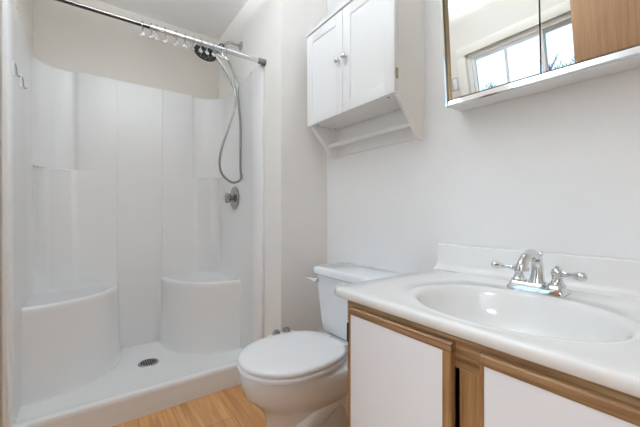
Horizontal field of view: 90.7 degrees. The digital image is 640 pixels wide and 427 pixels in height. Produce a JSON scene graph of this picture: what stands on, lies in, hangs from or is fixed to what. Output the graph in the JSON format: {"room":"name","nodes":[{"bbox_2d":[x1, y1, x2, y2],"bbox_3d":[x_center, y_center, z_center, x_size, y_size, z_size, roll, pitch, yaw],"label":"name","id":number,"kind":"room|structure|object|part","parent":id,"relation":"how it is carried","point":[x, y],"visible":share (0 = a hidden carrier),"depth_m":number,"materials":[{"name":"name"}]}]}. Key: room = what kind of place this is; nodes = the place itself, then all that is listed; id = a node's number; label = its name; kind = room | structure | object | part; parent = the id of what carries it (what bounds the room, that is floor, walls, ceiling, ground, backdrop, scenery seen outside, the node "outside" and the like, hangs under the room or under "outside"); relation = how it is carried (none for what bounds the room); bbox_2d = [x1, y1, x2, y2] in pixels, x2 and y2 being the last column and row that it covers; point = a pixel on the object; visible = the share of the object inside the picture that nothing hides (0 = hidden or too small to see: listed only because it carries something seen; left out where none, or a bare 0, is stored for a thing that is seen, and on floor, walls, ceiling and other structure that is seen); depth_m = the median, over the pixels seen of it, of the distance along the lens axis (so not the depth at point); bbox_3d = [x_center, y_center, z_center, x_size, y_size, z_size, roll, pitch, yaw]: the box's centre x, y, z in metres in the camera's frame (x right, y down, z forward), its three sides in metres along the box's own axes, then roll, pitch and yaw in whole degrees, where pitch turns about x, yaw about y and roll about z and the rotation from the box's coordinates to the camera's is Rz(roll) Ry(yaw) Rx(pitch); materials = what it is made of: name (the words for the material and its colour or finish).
{"room":"bathroom","nodes":[
{"label":"bathroom","id":0,"kind":"room"},
{"bbox_2d":[0,0,32,426],"bbox_3d":[-1.720,-0.211,1.500,0.455,2.410,0.953,0,0,-36],"label":"wall","id":1,"kind":"structure","parent":0,"point":[24,11],"depth_m":1.25,"materials":[{"name":"beige paint"}]},
{"bbox_2d":[33,0,218,99],"bbox_3d":[-1.321,-0.211,2.300,1.129,2.410,0.125,0,0,-36],"label":"wall","id":2,"kind":"structure","parent":0,"point":[66,37],"depth_m":2.17,"materials":[{"name":"beige paint"}]},
{"bbox_2d":[96,0,247,39],"bbox_3d":[-0.274,-1.456,0.821,2.000,0.080,3.750,0,0,-36],"label":"ceiling","id":3,"kind":"structure","parent":0,"point":[210,18],"depth_m":2.21,"materials":[{"name":"paint"}]},
{"bbox_2d":[112,384,265,426],"bbox_3d":[-0.274,1.019,0.821,2.000,0.050,3.750,0,0,-36],"label":"floor","id":4,"kind":"structure","parent":0,"point":[229,407],"depth_m":1.56,"materials":[{"name":"wood"}]},
{"bbox_2d":[2,0,263,426],"bbox_3d":[-1.038,0.046,1.908,1.126,1.895,0.838,0,0,-36],"label":"shower stall","id":5,"kind":"object","parent":4,"relation":"on","point":[132,289],"visible":0.98,"depth_m":2.00,"materials":[{"name":"plastic"}]},
{"bbox_2d":[13,61,20,76],"bbox_3d":[-1.258,-0.598,1.311,0.026,0.060,0.024,0,0,-36],"label":"wall hook","id":6,"kind":"object","parent":5,"relation":"attached to","point":[14,64],"visible":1,"depth_m":1.31,"materials":[{"name":"plastic"}]},
{"bbox_2d":[20,75,27,88],"bbox_3d":[-1.411,-0.625,1.506,0.026,0.060,0.024,0,0,-36],"label":"wall hook","id":7,"kind":"object","parent":5,"relation":"attached to","point":[21,77],"visible":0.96,"depth_m":1.49,"materials":[{"name":"plastic"}]},
{"bbox_3d":[-1.391,0.692,1.826,0.447,0.468,0.490,0,0,-36],"label":"shower seat","id":8,"kind":"part","parent":5,"relation":"part of","materials":[{"name":"plastic"}]},
{"bbox_3d":[-0.852,0.692,2.223,0.447,0.468,0.480,0,0,-36],"label":"shower seat","id":9,"kind":"part","parent":5,"relation":"part of","materials":[{"name":"plastic"}]},
{"bbox_2d":[224,186,238,209],"bbox_3d":[-0.633,-0.110,2.228,0.073,0.166,0.166,0,0,-36],"label":"shower valve","id":10,"kind":"object","parent":5,"relation":"attached to","point":[233,197],"visible":1,"depth_m":2.21,"materials":[{"name":"silver metal"}]},
{"bbox_3d":[-0.640,-0.110,2.221,0.055,0.072,0.070,0,0,-36],"label":"valve knob","id":11,"kind":"part","parent":10,"relation":"part of","materials":[{"name":"silver metal"}]},
{"bbox_2d":[237,262,402,426],"bbox_3d":[-0.020,0.633,1.390,0.705,0.722,0.514,0,0,-36],"label":"toilet","id":12,"kind":"object","parent":4,"relation":"on","point":[296,378],"visible":0.75,"depth_m":1.22,"materials":[{"name":"ceramic"}]},
{"bbox_3d":[-0.207,0.566,1.501,0.039,0.022,0.039,0,0,-36],"label":"bidet knob","id":13,"kind":"part","parent":12,"relation":"part of","materials":[{"name":"silver metal"}]},
{"bbox_3d":[-0.161,0.566,1.534,0.039,0.022,0.039,0,0,-36],"label":"bidet knob","id":14,"kind":"part","parent":12,"relation":"part of","materials":[{"name":"silver metal"}]},
{"bbox_3d":[-0.117,0.591,1.299,0.441,0.021,0.376,0,0,-36],"label":"seat","id":15,"kind":"part","parent":12,"relation":"part of","materials":[{"name":"plastic"}]},
{"bbox_3d":[-0.116,0.567,1.300,0.438,0.027,0.370,0,0,-36],"label":"lid","id":16,"kind":"part","parent":12,"relation":"part of","materials":[{"name":"plastic"}]},
{"bbox_3d":[-0.022,0.798,1.367,0.661,0.392,0.370,0,0,-36],"label":"bowl","id":17,"kind":"part","parent":12,"relation":"part of","materials":[{"name":"ceramic"}]},
{"bbox_3d":[-0.046,0.339,1.638,0.020,0.022,0.082,0,0,-36],"label":"flush lever","id":18,"kind":"part","parent":12,"relation":"part of","materials":[{"name":"plastic"}]},
{"bbox_3d":[0.188,0.457,1.520,0.206,0.291,0.458,0,0,-36],"label":"tank","id":19,"kind":"part","parent":12,"relation":"part of","materials":[{"name":"ceramic"}]},
{"bbox_3d":[0.185,0.291,1.518,0.223,0.039,0.480,0,0,-36],"label":"tank lid","id":20,"kind":"part","parent":12,"relation":"part of","materials":[{"name":"ceramic"}]},
{"bbox_2d":[347,300,639,426],"bbox_3d":[0.500,0.619,0.787,0.582,0.750,0.698,0,0,-36],"label":"vanity cabinet","id":21,"kind":"object","parent":4,"relation":"on","point":[402,372],"visible":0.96,"depth_m":0.63,"materials":[{"name":"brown wood"}]},
{"bbox_3d":[0.088,0.583,0.875,0.016,0.611,0.006,0,0,-36],"label":"door trim","id":22,"kind":"part","parent":21,"relation":"part of","materials":[{"name":"brown wood"}]},
{"bbox_3d":[0.176,0.582,0.754,0.015,0.612,0.294,0,0,-36],"label":"vanity door","id":23,"kind":"part","parent":21,"relation":"part of","materials":[{"name":"white laminate"}]},
{"bbox_3d":[0.176,0.267,0.754,0.017,0.018,0.306,0,0,-36],"label":"door trim","id":24,"kind":"part","parent":21,"relation":"part of","materials":[{"name":"brown wood"}]},
{"bbox_3d":[0.260,0.583,0.638,0.017,0.611,0.019,0,0,-36],"label":"door trim","id":25,"kind":"part","parent":21,"relation":"part of","materials":[{"name":"brown wood"}]},
{"bbox_3d":[0.301,0.583,0.581,0.017,0.611,0.008,0,0,-36],"label":"door trim","id":26,"kind":"part","parent":21,"relation":"part of","materials":[{"name":"brown wood"}]},
{"bbox_2d":[334,243,639,397],"bbox_3d":[0.492,0.236,0.802,0.576,0.230,0.791,0,0,-36],"label":"countertop","id":27,"kind":"structure","parent":21,"relation":"on","point":[592,333],"depth_m":0.82,"materials":[{"name":"stone"}]},
{"bbox_2d":[491,249,587,296],"bbox_3d":[0.600,0.158,0.886,0.163,0.121,0.195,0,0,8],"label":"faucet","id":28,"kind":"object","parent":27,"relation":"on","point":[537,283],"visible":1,"depth_m":0.86,"materials":[{"name":"silver metal"}]},
{"bbox_3d":[0.555,0.159,0.964,0.026,0.025,0.066,0,0,-36],"label":"lever","id":29,"kind":"part","parent":28,"relation":"part of","materials":[{"name":"silver metal"}]},
{"bbox_3d":[0.587,0.168,0.932,0.041,0.055,0.041,0,0,-36],"label":"handle","id":30,"kind":"part","parent":28,"relation":"part of","materials":[{"name":"silver metal"}]},
{"bbox_3d":[0.577,0.147,0.866,0.137,0.098,0.044,0,0,-36],"label":"spout","id":31,"kind":"part","parent":28,"relation":"part of","materials":[{"name":"silver metal"}]},
{"bbox_3d":[0.642,0.168,0.856,0.041,0.055,0.041,0,0,-36],"label":"handle","id":32,"kind":"part","parent":28,"relation":"part of","materials":[{"name":"silver metal"}]},
{"bbox_3d":[0.653,0.159,0.812,0.025,0.025,0.066,0,0,-7],"label":"lever","id":33,"kind":"part","parent":28,"relation":"part of","materials":[{"name":"silver metal"}]},
{"bbox_3d":[0.381,0.267,0.471,0.017,0.018,0.280,0,0,-36],"label":"door trim","id":34,"kind":"part","parent":21,"relation":"part of","materials":[{"name":"brown wood"}]},
{"bbox_3d":[0.382,0.582,0.471,0.015,0.612,0.268,0,0,-36],"label":"vanity door","id":35,"kind":"part","parent":21,"relation":"part of","materials":[{"name":"white laminate"}]},
{"bbox_2d":[219,0,326,337],"bbox_3d":[-0.389,-0.211,2.329,0.416,2.410,1.172,0,0,-36],"label":"wall partition","id":36,"kind":"structure","parent":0,"point":[275,31],"depth_m":1.82,"materials":[{"name":"paint"}]},
{"bbox_2d":[55,0,265,65],"bbox_3d":[-0.786,-0.904,1.562,1.129,0.037,0.037,0,0,-36],"label":"curtain rod","id":37,"kind":"object","parent":36,"relation":"attached to","point":[261,61],"visible":1,"depth_m":1.57,"materials":[{"name":"silver metal"}]},
{"bbox_2d":[140,21,144,36],"bbox_3d":[-0.850,-0.883,1.515,0.023,0.076,0.036,0,0,4],"label":"curtain hook","id":38,"kind":"object","parent":37,"relation":"hanging from","point":[142,34],"visible":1,"depth_m":1.51,"materials":[{"name":"metal"}]},
{"bbox_2d":[149,23,153,38],"bbox_3d":[-0.821,-0.887,1.536,0.023,0.076,0.036,0,0,-43],"label":"curtain hook","id":39,"kind":"object","parent":37,"relation":"hanging from","point":[151,36],"visible":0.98,"depth_m":1.53,"materials":[{"name":"metal"}]},
{"bbox_2d":[154,24,158,39],"bbox_3d":[-0.801,-0.887,1.550,0.023,0.076,0.036,0,0,-4],"label":"curtain hook","id":40,"kind":"object","parent":37,"relation":"hanging from","point":[156,25],"visible":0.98,"depth_m":1.54,"materials":[{"name":"metal"}]},
{"bbox_2d":[163,27,167,42],"bbox_3d":[-0.771,-0.887,1.573,0.036,0.076,0.023,0,0,44],"label":"curtain hook","id":41,"kind":"object","parent":37,"relation":"hanging from","point":[165,40],"visible":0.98,"depth_m":1.57,"materials":[{"name":"metal"}]},
{"bbox_2d":[174,31,178,45],"bbox_3d":[-0.728,-0.887,1.603,0.023,0.076,0.036,0,0,12],"label":"curtain hook","id":42,"kind":"object","parent":37,"relation":"hanging from","point":[177,43],"visible":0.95,"depth_m":1.60,"materials":[{"name":"metal"}]},
{"bbox_2d":[182,33,187,47],"bbox_3d":[-0.694,-0.887,1.628,0.023,0.076,0.036,0,0,-4],"label":"curtain hook","id":43,"kind":"object","parent":37,"relation":"hanging from","point":[183,45],"visible":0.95,"depth_m":1.62,"materials":[{"name":"metal"}]},
{"bbox_2d":[190,36,194,50],"bbox_3d":[-0.666,-0.887,1.648,0.036,0.076,0.023,0,0,6],"label":"curtain hook","id":44,"kind":"object","parent":37,"relation":"hanging from","point":[192,47],"visible":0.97,"depth_m":1.64,"materials":[{"name":"metal"}]},
{"bbox_2d":[214,41,242,57],"bbox_3d":[-0.622,-1.114,2.132,0.195,0.158,0.064,0,0,-38],"label":"shower arm","id":45,"kind":"object","parent":36,"relation":"attached to","point":[240,45],"visible":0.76,"depth_m":2.13,"materials":[{"name":"metal"}]},
{"bbox_2d":[194,44,232,82],"bbox_3d":[-0.690,-0.973,2.055,0.250,0.189,0.107,0,0,-36],"label":"shower","id":46,"kind":"object","parent":45,"relation":"attached to","point":[209,58],"visible":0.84,"depth_m":2.05,"materials":[{"name":"silver plastic"}]},
{"bbox_3d":[-0.653,-0.965,2.090,0.149,0.172,0.034,0,0,-36],"label":"shower handle","id":47,"kind":"part","parent":46,"relation":"part of","materials":[{"name":"silver metal"}]},
{"bbox_2d":[218,57,241,183],"bbox_3d":[-0.604,-0.627,2.110,0.162,0.860,0.056,0,0,-36],"label":"shower hose","id":48,"kind":"object","parent":45,"relation":"attached to","point":[236,95],"visible":0.98,"depth_m":2.12,"materials":[{"name":"grey metal"}]},
{"bbox_2d":[327,0,639,333],"bbox_3d":[0.840,-0.211,0.903,0.100,2.410,2.578,0,0,-36],"label":"wall","id":49,"kind":"structure","parent":0,"point":[556,170],"depth_m":1.11,"materials":[{"name":"white paint"}]},
{"bbox_2d":[306,0,423,158],"bbox_3d":[0.177,-0.655,1.545,0.218,0.676,0.635,0,0,-36],"label":"upper cabinet","id":50,"kind":"object","parent":49,"relation":"attached to","point":[365,59],"visible":1,"depth_m":1.43,"materials":[{"name":"white wood"}]},
{"bbox_3d":[0.027,-0.646,1.790,0.174,0.658,0.030,0,0,-36],"label":"panel","id":51,"kind":"part","parent":50,"relation":"part of","materials":[{"name":"white wood"}]},
{"bbox_3d":[0.024,-0.726,1.630,0.009,0.392,0.203,0,0,-36],"label":"door panel","id":52,"kind":"part","parent":50,"relation":"part of","materials":[{"name":"white wood"}]},
{"bbox_3d":[0.024,-0.726,1.631,0.017,0.492,0.303,0,0,-36],"label":"cabinet door","id":53,"kind":"part","parent":50,"relation":"part of","materials":[{"name":"white wood"}]},
{"bbox_3d":[0.207,-0.726,1.377,0.009,0.392,0.215,0,0,-36],"label":"door panel","id":54,"kind":"part","parent":50,"relation":"part of","materials":[{"name":"white wood"}]},
{"bbox_3d":[0.207,-0.726,1.378,0.017,0.492,0.315,0,0,-36],"label":"cabinet door","id":55,"kind":"part","parent":50,"relation":"part of","materials":[{"name":"white wood"}]},
{"bbox_3d":[0.373,-0.646,1.312,0.174,0.658,0.016,0,0,-36],"label":"panel","id":56,"kind":"part","parent":50,"relation":"part of","materials":[{"name":"white wood"}]},
{"bbox_2d":[433,243,639,300],"bbox_3d":[0.702,0.172,0.954,0.057,0.102,0.791,0,0,-36],"label":"backsplash","id":57,"kind":"structure","parent":49,"relation":"attached to","point":[615,277],"depth_m":0.93,"materials":[{"name":"stone"}]},
{"bbox_2d":[441,0,639,111],"bbox_3d":[0.681,-0.693,0.881,0.181,0.637,0.713,0,0,-36],"label":"medicine cabinet","id":58,"kind":"object","parent":49,"relation":"attached to","point":[495,51],"visible":1,"depth_m":0.94,"materials":[{"name":"silver metal"}]},
{"bbox_3d":[0.442,-0.698,1.133,0.011,0.617,0.091,0,0,44],"label":"frame","id":59,"kind":"part","parent":58,"relation":"part of","materials":[{"name":"silver metal"}]},
{"bbox_3d":[0.536,-0.705,1.006,0.075,0.594,0.288,0,0,-36],"label":"mirror door","id":60,"kind":"part","parent":58,"relation":"part of","materials":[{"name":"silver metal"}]},
{"bbox_3d":[0.728,-0.698,0.742,0.075,0.596,0.382,0,0,-36],"label":"mirror door","id":61,"kind":"part","parent":58,"relation":"part of","materials":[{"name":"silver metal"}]}
]}

